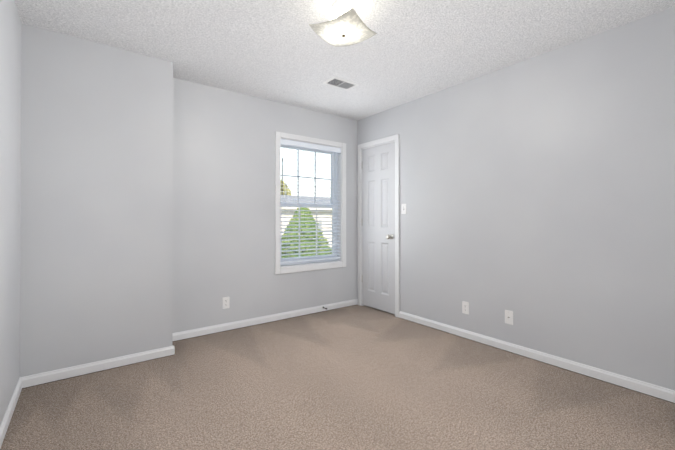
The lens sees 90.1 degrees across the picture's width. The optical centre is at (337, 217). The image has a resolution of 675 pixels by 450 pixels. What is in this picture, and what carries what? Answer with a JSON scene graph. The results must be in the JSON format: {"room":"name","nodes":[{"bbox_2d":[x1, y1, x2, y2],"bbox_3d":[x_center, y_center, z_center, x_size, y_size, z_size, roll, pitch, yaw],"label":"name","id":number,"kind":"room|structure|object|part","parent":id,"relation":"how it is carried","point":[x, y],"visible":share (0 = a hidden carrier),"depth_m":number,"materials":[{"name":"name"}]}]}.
{"room":"empty bedroom","nodes":[
{"label":"empty bedroom","id":0,"kind":"room"},
{"bbox_2d":[0,0,21,424],"bbox_3d":[-1.175,-0.086,0.872,0.160,2.440,4.320,0,0,-37],"label":"wall","id":1,"kind":"structure","parent":0,"point":[10,116],"depth_m":1.92,"materials":[{"name":"grey paint"}]},
{"bbox_2d":[0,378,21,448],"bbox_3d":[-1.005,1.095,0.784,0.014,0.076,3.665,0,0,-37],"label":"baseboard","id":2,"kind":"structure","parent":1,"relation":"attached to","point":[5,423],"depth_m":1.88,"materials":[{"name":"white paint"}]},
{"bbox_2d":[20,24,172,376],"bbox_3d":[-1.845,-0.076,2.662,0.930,2.440,0.335,0,0,-37],"label":"wall","id":3,"kind":"structure","parent":0,"point":[96,250],"depth_m":2.48,"materials":[{"name":"grey paint"}]},
{"bbox_2d":[20,345,174,388],"bbox_3d":[-1.735,1.105,2.521,0.944,0.076,0.014,0,0,-37],"label":"baseboard","id":4,"kind":"structure","parent":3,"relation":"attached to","point":[67,373],"depth_m":2.47,"materials":[{"name":"white paint"}]},
{"bbox_2d":[172,78,356,332],"bbox_3d":[-1.075,-0.071,3.555,3.236,2.440,0.160,0,0,-37],"label":"wall","id":5,"kind":"structure","parent":0,"point":[223,193],"depth_m":3.48,"materials":[{"name":"grey paint"}]},
{"bbox_2d":[222,297,229,308],"bbox_3d":[-1.127,0.865,3.406,0.070,0.115,0.007,0,0,-37],"label":"outlet","id":6,"kind":"object","parent":5,"relation":"attached to","point":[225,302],"visible":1,"depth_m":3.40,"materials":[{"name":"white plastic"}]},
{"bbox_2d":[172,299,357,341],"bbox_3d":[-0.652,1.112,3.760,2.306,0.076,0.014,0,0,-37],"label":"baseboard","id":7,"kind":"structure","parent":5,"relation":"attached to","point":[188,334],"depth_m":3.59,"materials":[{"name":"white paint"}]},
{"bbox_2d":[275,131,345,273],"bbox_3d":[-0.291,-0.158,4.037,1.002,1.587,0.017,0,0,-37],"label":"window casing","id":8,"kind":"structure","parent":5,"relation":"in","point":[278,137],"depth_m":3.91,"materials":[{"name":"white paint"}]},
{"bbox_2d":[280,139,340,263],"bbox_3d":[-0.314,-0.180,4.068,0.856,1.408,0.069,0,0,-37],"label":"window blinds","id":9,"kind":"object","parent":8,"relation":"attached to","point":[308,145],"visible":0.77,"depth_m":4.05,"materials":[{"name":"white plastic"}]},
{"bbox_2d":[280,138,341,267],"bbox_3d":[-0.343,-0.161,4.106,0.888,1.475,0.166,0,0,-37],"label":"liner","id":10,"kind":"object","parent":5,"relation":"attached to","point":[339,185],"visible":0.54,"depth_m":4.32,"materials":[{"name":"white paint"}]},
{"bbox_2d":[280,144,336,265],"bbox_3d":[-0.366,-0.164,4.137,0.864,1.443,0.083,0,0,-37],"label":"window","id":11,"kind":"structure","parent":10,"relation":"attached to","point":[315,177],"depth_m":4.19,"materials":[{"name":"white plastic"}]},
{"bbox_2d":[0,305,674,449],"bbox_3d":[0.179,1.200,1.889,3.556,0.120,4.320,0,0,-37],"label":"floor","id":12,"kind":"structure","parent":0,"point":[358,377],"depth_m":2.10,"materials":[{"name":"carpet"}]},
{"bbox_2d":[14,0,674,119],"bbox_3d":[0.179,-1.360,1.903,3.556,0.120,4.320,0,0,-37],"label":"ceiling","id":13,"kind":"structure","parent":0,"point":[281,51],"depth_m":2.43,"materials":[{"name":"white paint"}]},
{"bbox_2d":[323,76,359,89],"bbox_3d":[0.033,-1.290,3.259,0.310,0.006,0.192,0,0,-37],"label":"ceiling vent","id":14,"kind":"object","parent":13,"relation":"in","point":[337,82],"visible":1,"depth_m":3.25,"materials":[{"name":"white metal"}]},
{"bbox_2d":[309,0,376,46],"bbox_3d":[0.038,-1.205,2.079,0.306,0.188,0.306,0,0,32],"label":"flush-mount light","id":15,"kind":"object","parent":13,"relation":"attached to","point":[347,26],"visible":1,"depth_m":2.04,"materials":[{"name":"white glass"}]},
{"bbox_2d":[357,6,674,389],"bbox_3d":[1.534,-0.075,2.920,0.160,2.440,4.320,0,0,-37],"label":"wall","id":16,"kind":"structure","parent":0,"point":[537,195],"depth_m":2.59,"materials":[{"name":"grey paint"}]},
{"bbox_2d":[362,142,394,313],"bbox_3d":[0.484,0.126,4.151,0.107,2.017,0.578,0,0,-37],"label":"door","id":17,"kind":"structure","parent":16,"relation":"in","point":[378,227],"depth_m":4.15,"materials":[{"name":"white paint"}]},
{"bbox_3d":[0.608,0.229,3.957,0.072,0.065,0.065,0,0,-37],"label":"knob","id":18,"kind":"part","parent":17,"relation":"part of","materials":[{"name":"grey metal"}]},
{"bbox_2d":[358,134,399,317],"bbox_3d":[0.552,0.099,4.203,0.177,2.108,0.724,0,0,-37],"label":"door frame","id":19,"kind":"structure","parent":16,"relation":"attached to","point":[397,267],"depth_m":4.00,"materials":[{"name":"white paint"}]},
{"bbox_2d":[401,204,405,213],"bbox_3d":[0.747,-0.095,3.815,0.016,0.115,0.070,0,0,-37],"label":"switch plate","id":20,"kind":"object","parent":16,"relation":"attached to","point":[403,208],"visible":1,"depth_m":3.82,"materials":[{"name":"white plastic"}]},
{"bbox_2d":[462,301,468,314],"bbox_3d":[1.215,0.860,3.198,0.007,0.115,0.070,0,0,-37],"label":"outlet","id":21,"kind":"object","parent":16,"relation":"attached to","point":[465,307],"visible":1,"depth_m":3.20,"materials":[{"name":"white plastic"}]},
{"bbox_2d":[505,310,512,324],"bbox_3d":[1.458,0.853,2.870,0.014,0.115,0.070,0,0,-37],"label":"outlet plate","id":22,"kind":"object","parent":16,"relation":"attached to","point":[508,317],"visible":1,"depth_m":2.87,"materials":[{"name":"white plastic"}]},
{"bbox_2d":[399,311,674,403],"bbox_3d":[1.690,1.105,2.562,0.014,0.076,3.252,0,0,-37],"label":"baseboard","id":23,"kind":"structure","parent":16,"relation":"attached to","point":[653,390],"depth_m":2.57,"materials":[{"name":"white paint"}]},
{"label":"outside","id":24,"kind":"structure","parent":0,"visible":0},
{"bbox_3d":[-22.514,4.532,54.077,150.000,0.200,105.340,0,0,-37],"label":"ground","id":25,"kind":"structure","parent":24,"visible":0},
{"bbox_2d":[281,179,290,194],"bbox_3d":[-7.796,-0.319,44.273,7.492,9.393,7.871,0,0,-37],"label":"autumn tree","id":26,"kind":"object","parent":25,"relation":"on","point":[285,187],"depth_m":43.47,"materials":[{"name":"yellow plant"}]},
{"bbox_2d":[280,196,331,246],"bbox_3d":[-2.578,1.162,32.700,32.900,6.300,10.420,0,0,-37],"label":"house","id":27,"kind":"structure","parent":25,"relation":"on","point":[307,199],"depth_m":27.95,"materials":[{"name":"white"}]},
{"bbox_2d":[282,207,331,257],"bbox_3d":[-1.406,1.882,13.806,4.657,4.650,4.503,0,0,-37],"label":"evergreen tree","id":28,"kind":"object","parent":25,"relation":"on","point":[302,226],"depth_m":13.19,"materials":[{"name":"green plant"}]}
]}

